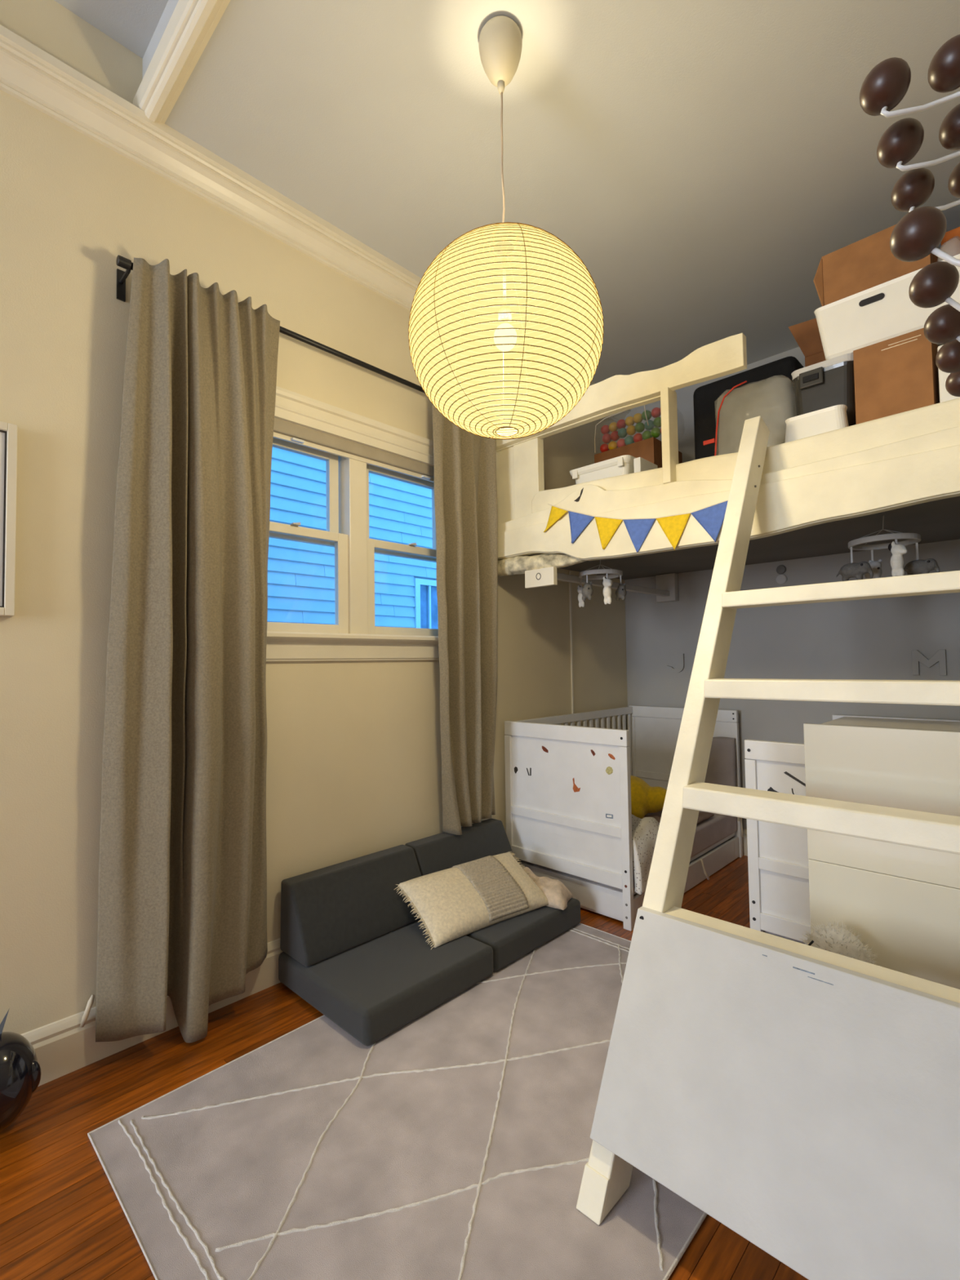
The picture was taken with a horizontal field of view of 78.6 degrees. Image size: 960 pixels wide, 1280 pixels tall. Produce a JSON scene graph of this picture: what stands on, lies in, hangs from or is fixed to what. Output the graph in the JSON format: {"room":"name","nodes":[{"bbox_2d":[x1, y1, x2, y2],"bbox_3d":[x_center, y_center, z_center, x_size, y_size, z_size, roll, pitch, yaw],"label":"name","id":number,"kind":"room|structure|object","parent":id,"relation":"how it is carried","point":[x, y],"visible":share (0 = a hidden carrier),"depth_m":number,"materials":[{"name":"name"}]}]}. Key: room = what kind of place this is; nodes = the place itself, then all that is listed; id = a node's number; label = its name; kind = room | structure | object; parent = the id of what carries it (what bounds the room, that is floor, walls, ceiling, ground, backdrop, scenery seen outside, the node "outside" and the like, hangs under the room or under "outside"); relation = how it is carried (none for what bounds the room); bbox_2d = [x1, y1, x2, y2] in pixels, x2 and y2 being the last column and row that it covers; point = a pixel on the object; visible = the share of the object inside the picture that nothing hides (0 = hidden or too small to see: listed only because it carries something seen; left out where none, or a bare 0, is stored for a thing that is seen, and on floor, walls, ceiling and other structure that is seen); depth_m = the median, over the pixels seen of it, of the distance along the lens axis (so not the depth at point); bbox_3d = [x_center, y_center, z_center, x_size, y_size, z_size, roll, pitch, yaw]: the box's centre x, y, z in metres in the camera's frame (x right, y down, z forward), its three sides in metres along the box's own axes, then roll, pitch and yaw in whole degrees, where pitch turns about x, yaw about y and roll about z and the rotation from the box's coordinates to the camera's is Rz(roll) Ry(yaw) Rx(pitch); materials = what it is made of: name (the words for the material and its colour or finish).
{"room":"bedroom","nodes":[
{"label":"bedroom","id":0,"kind":"room"},
{"bbox_2d":[0,0,627,1034],"bbox_3d":[-1.687,-0.374,1.349,0.140,3.305,7.789,-3,-3,44],"label":"wall","id":1,"kind":"structure","parent":0,"point":[353,769],"depth_m":1.82,"materials":[{"name":"paint"}]},
{"bbox_2d":[0,421,17,616],"bbox_3d":[-1.444,-0.337,1.478,0.024,0.534,0.432,-3,-3,44],"label":"picture frame","id":2,"kind":"object","parent":1,"relation":"attached to","point":[8,432],"visible":1,"depth_m":1.62,"materials":[{"name":"paint"}]},
{"bbox_2d":[80,995,94,1027],"bbox_3d":[-1.140,1.079,1.703,0.018,0.081,0.036,-3,-3,44],"label":"tie","id":3,"kind":"object","parent":1,"relation":"attached to","point":[91,1001],"visible":1,"depth_m":1.70,"materials":[{"name":"beige fabric"}]},
{"bbox_2d":[133,0,230,124],"bbox_3d":[-0.321,-1.729,1.168,2.140,0.091,0.072,-3,-3,44],"label":"ceiling beam","id":4,"kind":"structure","parent":1,"relation":"attached to","point":[192,24],"depth_m":1.68,"materials":[{"name":"paint"}]},
{"bbox_2d":[20,858,516,1086],"bbox_3d":[-1.607,1.150,1.236,0.018,0.150,7.589,-3,-3,44],"label":"baseboard","id":5,"kind":"structure","parent":1,"relation":"attached to","point":[62,1047],"depth_m":1.70,"materials":[{"name":"paint"}]},
{"bbox_2d":[115,254,425,393],"bbox_3d":[-0.524,-1.110,2.420,0.105,0.095,1.727,-3,-3,44],"label":"curtain rod","id":6,"kind":"object","parent":1,"relation":"attached to","point":[121,261],"visible":0.52,"depth_m":2.23,"materials":[{"name":"black metal"}]},
{"bbox_2d":[95,257,279,1043],"bbox_3d":[-0.907,0.025,1.901,0.140,2.408,0.538,-3,-3,44],"label":"curtain","id":7,"kind":"object","parent":6,"relation":"hanging from","point":[182,886],"visible":1,"depth_m":1.85,"materials":[{"name":"fabric"}]},
{"bbox_2d":[431,404,497,835],"bbox_3d":[-0.061,-0.138,2.780,0.114,2.048,0.455,-3,-3,44],"label":"curtain","id":8,"kind":"object","parent":6,"relation":"hanging from","point":[466,506],"visible":0.94,"depth_m":2.76,"materials":[{"name":"fabric"}]},
{"bbox_2d":[0,24,631,422],"bbox_3d":[-1.622,-1.619,1.317,0.090,0.110,7.589,-3,-3,44],"label":"trim","id":9,"kind":"structure","parent":1,"relation":"attached to","point":[28,73],"depth_m":1.96,"materials":[{"name":"paint"}]},
{"bbox_2d":[266,386,439,661],"bbox_3d":[-0.526,-0.425,2.518,0.195,1.028,1.380,-3,-3,44],"label":"window","id":10,"kind":"structure","parent":1,"relation":"in","point":[352,446],"depth_m":2.48,"materials":[{"name":"paint"}]},
{"bbox_2d":[568,570,573,713],"bbox_3d":[0.557,0.354,3.531,0.012,1.548,0.014,-3,-3,44],"label":"channel","id":11,"kind":"object","parent":1,"relation":"attached to","point":[569,571],"visible":0.56,"depth_m":3.54,"materials":[{"name":"paint"}]},
{"bbox_2d":[0,855,808,1279],"bbox_3d":[-0.835,1.225,0.489,2.440,0.080,7.829,-3,-3,44],"label":"floor","id":12,"kind":"structure","parent":0,"point":[62,1217],"depth_m":1.42,"materials":[{"name":"brown wood"}]},
{"bbox_2d":[0,1008,41,1131],"bbox_3d":[-1.218,1.082,1.470,0.200,0.279,0.176,-3,-3,44],"label":"helmet","id":13,"kind":"object","parent":12,"relation":"on","point":[20,1073],"visible":1,"depth_m":1.45,"materials":[{"name":"black plastic"}]},
{"bbox_2d":[87,923,707,1279],"bbox_3d":[0.081,1.210,1.671,1.198,0.011,1.781,-3,-3,44],"label":"rug","id":14,"kind":"object","parent":12,"relation":"on","point":[455,1144],"visible":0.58,"depth_m":1.37,"materials":[{"name":"grey carpet"}]},
{"bbox_2d":[278,897,580,1046],"bbox_3d":[-0.144,1.183,2.335,0.555,0.107,1.132,-3,-3,44],"label":"couch","id":15,"kind":"object","parent":14,"relation":"on","point":[371,989],"visible":0.68,"depth_m":2.02,"materials":[{"name":"fabric"}]},
{"bbox_2d":[280,844,421,966],"bbox_3d":[-0.466,1.002,2.272,0.192,0.256,0.566,-3,-3,44],"label":"wedge","id":16,"kind":"object","parent":15,"relation":"on","point":[327,912],"visible":0.85,"depth_m":2.18,"materials":[{"name":"fabric"}]},
{"bbox_2d":[404,817,514,875],"bbox_3d":[-0.073,1.012,2.680,0.192,0.256,0.558,-3,-3,44],"label":"wedge","id":17,"kind":"object","parent":15,"relation":"on","point":[443,851],"visible":0.39,"depth_m":2.65,"materials":[{"name":"fabric"}]},
{"bbox_2d":[394,851,548,949],"bbox_3d":[-0.013,1.046,2.422,0.638,0.197,0.286,1,-3,-37],"label":"lumbar pillow","id":18,"kind":"object","parent":15,"relation":"on","point":[462,900],"visible":0.98,"depth_m":2.34,"materials":[{"name":"beige fabric"}]},
{"bbox_2d":[522,866,573,910],"bbox_3d":[0.247,1.079,2.605,0.364,0.105,0.166,-3,-3,37],"label":"pillow","id":19,"kind":"object","parent":15,"relation":"on","point":[557,893],"visible":0.58,"depth_m":2.51,"materials":[{"name":"beige fabric"}]},
{"bbox_2d":[576,415,959,1279],"bbox_3d":[0.894,0.185,1.432,0.790,2.002,1.223,-3,-3,44],"label":"ladder","id":20,"kind":"object","parent":14,"relation":"on","point":[805,1099],"visible":1,"depth_m":1.17,"materials":[{"name":"white paint"}]},
{"bbox_2d":[504,705,742,931],"bbox_3d":[0.828,0.839,3.215,0.704,0.850,1.283,-3,-3,44],"label":"crib","id":21,"kind":"object","parent":12,"relation":"on","point":[568,788],"visible":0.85,"depth_m":2.80,"materials":[{"name":"white wood"}]},
{"bbox_2d":[519,810,737,890],"bbox_3d":[0.840,1.050,3.199,0.657,0.143,1.222,-3,-3,44],"label":"mattress","id":22,"kind":"object","parent":21,"relation":"on","point":[708,832],"visible":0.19,"depth_m":3.14,"materials":[{"name":"grey fabric"}]},
{"bbox_2d":[631,814,659,894],"bbox_3d":[0.657,0.955,2.746,0.385,0.288,0.315,-3,-3,44],"label":"duvet","id":23,"kind":"object","parent":22,"relation":"on","point":[644,830],"visible":0.3,"depth_m":2.57,"materials":[{"name":"fabric"}]},
{"bbox_2d":[644,809,714,823],"bbox_3d":[0.828,0.945,3.173,0.617,0.066,0.652,-3,-3,44],"label":"blanket","id":24,"kind":"object","parent":22,"relation":"on","point":[702,816],"visible":0.03,"depth_m":3.13,"materials":[{"name":"fabric"}]},
{"bbox_2d":[630,775,666,818],"bbox_3d":[0.814,0.814,3.130,0.375,0.279,0.237,-3,-3,44],"label":"cushion","id":25,"kind":"object","parent":24,"relation":"on","point":[646,798],"visible":0.34,"depth_m":3.04,"materials":[{"name":"yellow fabric"}]},
{"bbox_2d":[704,737,735,786],"bbox_3d":[1.347,0.782,3.515,0.362,0.415,0.061,-3,-3,44],"label":"cushion","id":26,"kind":"object","parent":22,"relation":"on","point":[721,769],"visible":0.32,"depth_m":3.43,"materials":[{"name":"grey fabric"}]},
{"bbox_2d":[737,817,743,837],"bbox_3d":[1.500,1.041,3.385,0.018,0.201,0.058,-3,-3,44],"label":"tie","id":27,"kind":"object","parent":21,"relation":"attached to","point":[741,825],"visible":0.34,"depth_m":3.39,"materials":[{"name":"grey fabric"}]},
{"bbox_2d":[523,836,738,924],"bbox_3d":[0.849,1.195,3.184,0.701,0.128,1.217,-3,-3,44],"label":"drawer","id":28,"kind":"object","parent":12,"relation":"on","point":[609,904],"visible":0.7,"depth_m":2.79,"materials":[{"name":"white wood"}]},
{"bbox_2d":[798,920,880,964],"bbox_3d":[0.859,0.934,1.384,0.265,0.502,0.245,-3,-3,44],"label":"plush toy","id":29,"kind":"object","parent":12,"relation":"on","point":[835,939],"visible":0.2,"depth_m":1.40,"materials":[{"name":"beige fur"}]},
{"bbox_2d":[803,716,959,989],"bbox_3d":[1.218,0.701,1.532,0.534,0.965,0.420,-3,-3,44],"label":"dresser","id":30,"kind":"object","parent":12,"relation":"on","point":[904,900],"visible":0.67,"depth_m":1.45,"materials":[{"name":"white wood"}]},
{"bbox_3d":[1.679,1.158,2.354,0.680,0.114,1.170,-3,-3,44],"label":"drawer","id":31,"kind":"object","parent":12,"relation":"on","visible":0},
{"bbox_2d":[744,714,959,943],"bbox_3d":[1.688,0.795,2.387,0.704,0.850,1.283,-3,-3,44],"label":"crib","id":32,"kind":"object","parent":31,"relation":"on","point":[779,892],"visible":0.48,"depth_m":2.11,"materials":[{"name":"white wood"}]},
{"bbox_2d":[763,930,804,943],"bbox_3d":[1.681,1.007,2.390,0.654,0.143,1.222,-3,-3,44],"label":"mattress","id":33,"kind":"object","parent":32,"relation":"on","point":[763,931],"visible":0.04,"depth_m":2.11,"materials":[{"name":"grey fabric"}]},
{"bbox_2d":[54,0,959,383],"bbox_3d":[-0.881,-1.890,0.609,2.440,0.355,7.829,-3,-3,44],"label":"ceiling","id":34,"kind":"structure","parent":0,"point":[702,161],"depth_m":1.92,"materials":[{"name":"paint"}]},
{"bbox_2d":[408,15,604,439],"bbox_3d":[0.065,-1.126,1.615,0.526,1.123,0.526,-3,-3,39],"label":"pendant lantern","id":35,"kind":"object","parent":34,"relation":"hanging from","point":[505,329],"visible":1,"depth_m":1.42,"materials":[{"name":"paper"}]},
{"bbox_2d":[621,346,959,829],"bbox_3d":[1.816,-0.349,3.327,2.440,3.305,0.120,-3,-3,44],"label":"wall","id":36,"kind":"structure","parent":0,"point":[874,638],"depth_m":3.29,"materials":[{"name":"grey paint"}]},
{"bbox_2d":[666,653,684,672],"bbox_3d":[1.254,0.148,3.761,0.113,0.120,0.015,-3,-3,44],"label":"letter","id":37,"kind":"object","parent":36,"relation":"attached to","point":[680,666],"visible":1,"depth_m":3.73,"materials":[{"name":"grey paint"}]},
{"bbox_2d":[495,333,959,579],"bbox_3d":[1.276,-0.748,2.792,2.155,0.814,1.407,-3,-3,44],"label":"bed","id":38,"kind":"object","parent":36,"relation":"attached to","point":[819,494],"visible":0.82,"depth_m":2.33,"materials":[{"name":"paint"}]},
{"bbox_2d":[524,566,678,602],"bbox_3d":[0.759,-0.339,3.284,0.182,0.196,1.402,-3,-3,44],"label":"support rail","id":39,"kind":"object","parent":38,"relation":"attached to","point":[667,584],"visible":0.99,"depth_m":3.18,"materials":[{"name":"paint"}]},
{"bbox_2d":[577,560,626,607],"bbox_3d":[0.601,-0.309,2.931,0.237,0.281,0.233,-3,-3,44],"label":"mobile","id":40,"kind":"object","parent":38,"relation":"hanging from","point":[584,592],"visible":1,"depth_m":2.87,"materials":[{"name":"fabric"}]},
{"bbox_2d":[569,454,635,484],"bbox_3d":[0.684,-0.749,2.957,0.344,0.208,0.361,-3,-3,44],"label":"storage bin","id":41,"kind":"object","parent":38,"relation":"on","point":[622,464],"visible":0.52,"depth_m":2.81,"materials":[{"name":"white plastic"}]},
{"bbox_2d":[543,499,728,552],"bbox_3d":[0.627,-0.497,2.421,0.907,0.308,0.016,-3,-3,44],"label":"bunting","id":42,"kind":"object","parent":38,"relation":"hanging from","point":[711,517],"visible":0.99,"depth_m":2.39},
{"bbox_2d":[594,436,682,468],"bbox_3d":[0.910,-0.852,3.353,0.367,0.438,0.340,-3,-3,44],"label":"cardboard box","id":43,"kind":"object","parent":38,"relation":"on","point":[649,449],"visible":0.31,"depth_m":3.17,"materials":[{"name":"brown cardboard"}]},
{"bbox_2d":[594,404,648,453],"bbox_3d":[0.903,-1.179,3.304,0.461,0.208,0.274,-3,-3,44],"label":"bag","id":44,"kind":"object","parent":43,"relation":"on","point":[644,405],"visible":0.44,"depth_m":3.33,"materials":[{"name":"plastic"}]},
{"bbox_2d":[600,443,608,452],"bbox_3d":[0.717,-1.102,3.370,0.054,0.054,0.054,-3,-3,44],"label":"ball","id":45,"kind":"object","parent":44,"relation":"in","point":[604,447],"visible":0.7,"depth_m":3.35,"materials":[{"name":"red plastic"}]},
{"bbox_2d":[600,424,609,434],"bbox_3d":[0.725,-1.214,3.385,0.054,0.054,0.054,-3,-3,44],"label":"ball","id":46,"kind":"object","parent":44,"relation":"in","point":[605,429],"visible":0.9,"depth_m":3.37,"materials":[{"name":"red plastic"}]},
{"bbox_2d":[602,433,611,443],"bbox_3d":[0.729,-1.158,3.369,0.054,0.054,0.054,-3,-3,44],"label":"ball","id":47,"kind":"object","parent":44,"relation":"in","point":[606,437],"visible":0.98,"depth_m":3.35,"materials":[{"name":"red plastic"}]},
{"bbox_2d":[608,440,617,449],"bbox_3d":[0.756,-1.104,3.334,0.054,0.054,0.054,-3,-3,44],"label":"ball","id":48,"kind":"object","parent":44,"relation":"in","point":[612,445],"visible":0.73,"depth_m":3.31,"materials":[{"name":"yellow plastic"}]},
{"bbox_2d":[608,422,617,431],"bbox_3d":[0.763,-1.216,3.348,0.054,0.054,0.054,-3,-3,44],"label":"ball","id":49,"kind":"object","parent":44,"relation":"in","point":[612,427],"visible":0.92,"depth_m":3.33,"materials":[{"name":"plastic"}]},
{"bbox_2d":[610,431,619,440],"bbox_3d":[0.768,-1.160,3.333,0.054,0.054,0.054,-3,-3,44],"label":"ball","id":50,"kind":"object","parent":44,"relation":"in","point":[614,435],"visible":0.94,"depth_m":3.31,"materials":[{"name":"red plastic"}]},
{"bbox_2d":[616,438,626,447],"bbox_3d":[0.797,-1.105,3.301,0.054,0.054,0.054,-3,-3,44],"label":"ball","id":51,"kind":"object","parent":44,"relation":"in","point":[620,442],"visible":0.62,"depth_m":3.28,"materials":[{"name":"red plastic"}]},
{"bbox_2d":[616,418,626,428],"bbox_3d":[0.799,-1.218,3.309,0.054,0.054,0.054,-3,-3,44],"label":"ball","id":52,"kind":"object","parent":44,"relation":"in","point":[620,423],"visible":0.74,"depth_m":3.29,"materials":[{"name":"red plastic"}]},
{"bbox_2d":[617,427,626,438],"bbox_3d":[0.801,-1.162,3.290,0.054,0.054,0.054,-3,-3,44],"label":"ball","id":53,"kind":"object","parent":44,"relation":"in","point":[622,433],"visible":0.98,"depth_m":3.27,"materials":[{"name":"teal plastic"}]},
{"bbox_2d":[624,435,634,444],"bbox_3d":[0.832,-1.108,3.260,0.054,0.054,0.054,-3,-3,44],"label":"ball","id":54,"kind":"object","parent":44,"relation":"in","point":[629,439],"visible":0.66,"depth_m":3.24,"materials":[{"name":"teal plastic"}]},
{"bbox_2d":[625,416,634,426],"bbox_3d":[0.837,-1.220,3.272,0.054,0.054,0.054,-3,-3,44],"label":"ball","id":55,"kind":"object","parent":44,"relation":"in","point":[628,420],"visible":0.89,"depth_m":3.25,"materials":[{"name":"yellow plastic"}]},
{"bbox_2d":[626,425,635,435],"bbox_3d":[0.841,-1.164,3.256,0.054,0.054,0.054,-3,-3,44],"label":"ball","id":56,"kind":"object","parent":44,"relation":"in","point":[630,430],"visible":0.95,"depth_m":3.24,"materials":[{"name":"plastic"}]},
{"bbox_2d":[632,413,642,423],"bbox_3d":[0.871,-1.222,3.231,0.054,0.054,0.054,-3,-3,44],"label":"ball","id":57,"kind":"object","parent":44,"relation":"in","point":[637,418],"visible":0.91,"depth_m":3.21,"materials":[{"name":"yellow plastic"}]},
{"bbox_2d":[633,433,643,442],"bbox_3d":[0.870,-1.109,3.224,0.054,0.054,0.054,-3,-3,44],"label":"ball","id":58,"kind":"object","parent":44,"relation":"in","point":[637,437],"visible":0.69,"depth_m":3.20,"materials":[{"name":"red plastic"}]},
{"bbox_2d":[635,422,644,432],"bbox_3d":[0.877,-1.166,3.217,0.054,0.054,0.054,-3,-3,44],"label":"ball","id":59,"kind":"object","parent":44,"relation":"in","point":[639,427],"visible":1,"depth_m":3.20,"materials":[{"name":"green plastic"}]},
{"bbox_2d":[641,430,651,439],"bbox_3d":[0.909,-1.111,3.188,0.054,0.054,0.054,-3,-3,44],"label":"ball","id":60,"kind":"object","parent":44,"relation":"in","point":[646,434],"visible":0.67,"depth_m":3.17,"materials":[{"name":"green plastic"}]},
{"bbox_2d":[641,409,651,420],"bbox_3d":[0.908,-1.224,3.193,0.054,0.054,0.054,-3,-3,44],"label":"ball","id":61,"kind":"object","parent":44,"relation":"in","point":[648,413],"visible":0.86,"depth_m":3.17,"materials":[{"name":"green plastic"}]},
{"bbox_2d":[644,419,653,430],"bbox_3d":[0.921,-1.168,3.186,0.054,0.054,0.054,-3,-3,44],"label":"ball","id":62,"kind":"object","parent":44,"relation":"in","point":[651,426],"visible":0.88,"depth_m":3.17,"materials":[{"name":"teal plastic"}]},
{"bbox_2d":[650,426,660,437],"bbox_3d":[0.944,-1.114,3.147,0.054,0.054,0.054,-3,-3,44],"label":"ball","id":63,"kind":"object","parent":44,"relation":"in","point":[655,432],"visible":0.93,"depth_m":3.13,"materials":[{"name":"green plastic"}]},
{"bbox_2d":[651,407,661,417],"bbox_3d":[0.950,-1.226,3.161,0.054,0.054,0.054,-3,-3,44],"label":"ball","id":64,"kind":"object","parent":44,"relation":"in","point":[655,412],"visible":0.93,"depth_m":3.14,"materials":[{"name":"red plastic"}]},
{"bbox_2d":[653,417,661,427],"bbox_3d":[0.958,-1.170,3.149,0.054,0.054,0.054,-3,-3,44],"label":"ball","id":65,"kind":"object","parent":44,"relation":"in","point":[657,421],"visible":0.84,"depth_m":3.13,"materials":[{"name":"green plastic"}]},
{"bbox_2d":[633,457,657,472],"bbox_3d":[0.789,-0.749,2.779,0.034,0.192,0.170,-3,-3,44],"label":"box","id":66,"kind":"object","parent":38,"relation":"on","point":[640,464],"visible":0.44,"depth_m":2.73,"materials":[{"name":"paper"}]},
{"bbox_2d":[702,380,786,455],"bbox_3d":[1.147,-0.860,2.442,0.339,0.377,0.250,-3,-3,44],"label":"bag","id":67,"kind":"object","parent":38,"relation":"on","point":[777,430],"visible":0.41,"depth_m":2.35,"materials":[{"name":"fabric"}]},
{"bbox_2d":[693,355,803,459],"bbox_3d":[1.427,-1.002,3.052,0.510,0.700,0.340,-3,-3,44],"label":"suitcase","id":68,"kind":"object","parent":38,"relation":"on","point":[767,393],"visible":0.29,"depth_m":2.94,"materials":[{"name":"black fabric"}]},
{"bbox_2d":[788,318,825,367],"bbox_3d":[1.577,-1.023,2.574,0.290,0.700,0.342,-3,-3,44],"label":"cardboard box","id":69,"kind":"object","parent":38,"relation":"on","point":[806,335],"visible":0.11,"depth_m":2.53,"materials":[{"name":"brown cardboard"}]},
{"bbox_2d":[785,404,848,442],"bbox_3d":[1.223,-0.753,2.132,0.211,0.136,0.077,-3,-3,44],"label":"storage bin","id":70,"kind":"object","parent":38,"relation":"on","point":[834,417],"visible":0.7,"depth_m":2.10,"materials":[{"name":"white plastic"}]},
{"bbox_2d":[791,352,856,426],"bbox_3d":[1.373,-0.854,2.278,0.217,0.346,0.339,-3,-3,44],"label":"storage bin","id":71,"kind":"object","parent":38,"relation":"on","point":[828,383],"visible":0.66,"depth_m":2.16,"materials":[{"name":"grey plastic"}]},
{"bbox_2d":[813,253,959,359],"bbox_3d":[1.549,-1.139,2.162,0.476,0.198,0.384,-3,-3,44],"label":"storage bin","id":72,"kind":"object","parent":71,"relation":"on","point":[885,311],"visible":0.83,"depth_m":2.07,"materials":[{"name":"white plastic"}]},
{"bbox_2d":[813,224,939,306],"bbox_3d":[1.497,-1.255,2.207,0.349,0.398,0.308,-3,-3,44],"label":"cardboard box","id":73,"kind":"object","parent":72,"relation":"in","point":[868,262],"visible":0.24,"depth_m":2.13,"materials":[{"name":"brown cardboard"}]},
{"bbox_2d":[941,226,959,260],"bbox_3d":[1.757,-1.282,2.151,0.085,0.440,0.060,-3,-3,44],"label":"box","id":74,"kind":"object","parent":72,"relation":"in","point":[950,243],"visible":0.27,"depth_m":2.14,"materials":[{"name":"orange cardboard"}]},
{"bbox_2d":[836,515,940,581],"bbox_3d":[1.587,-0.359,2.296,0.236,0.260,0.252,0,-2,-21],"label":"mobile","id":75,"kind":"object","parent":38,"relation":"hanging from","point":[872,569],"visible":0.87,"depth_m":2.26,"materials":[{"name":"fabric"}]},
{"bbox_2d":[853,328,939,424],"bbox_3d":[1.493,-0.857,2.085,0.218,0.332,0.276,-3,-3,44],"label":"cardboard box","id":76,"kind":"object","parent":38,"relation":"on","point":[900,374],"visible":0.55,"depth_m":1.98,"materials":[{"name":"brown cardboard"}]},
{"bbox_2d":[937,344,959,402],"bbox_3d":[1.663,-0.826,1.879,0.278,0.250,0.255,-3,-3,44],"label":"box","id":77,"kind":"object","parent":38,"relation":"on","point":[944,396],"visible":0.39,"depth_m":1.88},
{"bbox_2d":[728,828,747,856],"bbox_3d":[1.798,1.175,3.212,2.140,0.150,0.018,-3,-3,44],"label":"baseboard","id":78,"kind":"structure","parent":36,"relation":"attached to","point":[744,843],"depth_m":3.44,"materials":[{"name":"paint"}]},
{"bbox_2d":[775,573,786,584],"bbox_3d":[1.712,-0.345,3.332,0.060,0.060,0.015,-3,-3,44],"label":"disc","id":79,"kind":"object","parent":36,"relation":"attached to","point":[780,579],"visible":1,"depth_m":3.33,"materials":[{"name":"grey plastic"}]},
{"bbox_2d":[776,564,786,573],"bbox_3d":[1.712,-0.400,3.333,0.052,0.052,0.015,-3,-3,44],"label":"disc","id":80,"kind":"object","parent":36,"relation":"attached to","point":[781,569],"visible":1,"depth_m":3.33,"materials":[{"name":"black plastic"}]},
{"bbox_2d":[911,649,946,675],"bbox_3d":[2.190,0.110,2.860,0.132,0.124,0.015,-3,-3,44],"label":"letter","id":81,"kind":"object","parent":36,"relation":"attached to","point":[940,656],"visible":1,"depth_m":2.85,"materials":[{"name":"grey paint"}]},
{"bbox_3d":[-0.031,-0.459,-0.245,0.140,3.305,7.789,-3,-3,44],"label":"wall","id":82,"kind":"structure","parent":0,"visible":0},
{"bbox_2d":[859,34,959,396],"bbox_3d":[0.697,-0.527,0.785,0.230,0.366,0.640,-3,-3,44],"label":"coat rack","id":83,"kind":"object","parent":82,"relation":"attached to","point":[918,234],"visible":1,"depth_m":0.73,"materials":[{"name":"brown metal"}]},
{"label":"outside","id":84,"kind":"structure","parent":0,"visible":0},
{"bbox_3d":[-2.670,2.011,6.693,8.860,0.120,18.000,-3,-3,44],"label":"ground","id":85,"kind":"structure","parent":84,"visible":0},
{"bbox_2d":[266,446,437,628],"bbox_3d":[-2.314,-0.781,6.069,2.445,5.400,11.500,-3,-3,44],"label":"neighbor house","id":86,"kind":"structure","parent":85,"relation":"on","point":[301,575],"depth_m":5.32,"materials":[{"name":"paint"}]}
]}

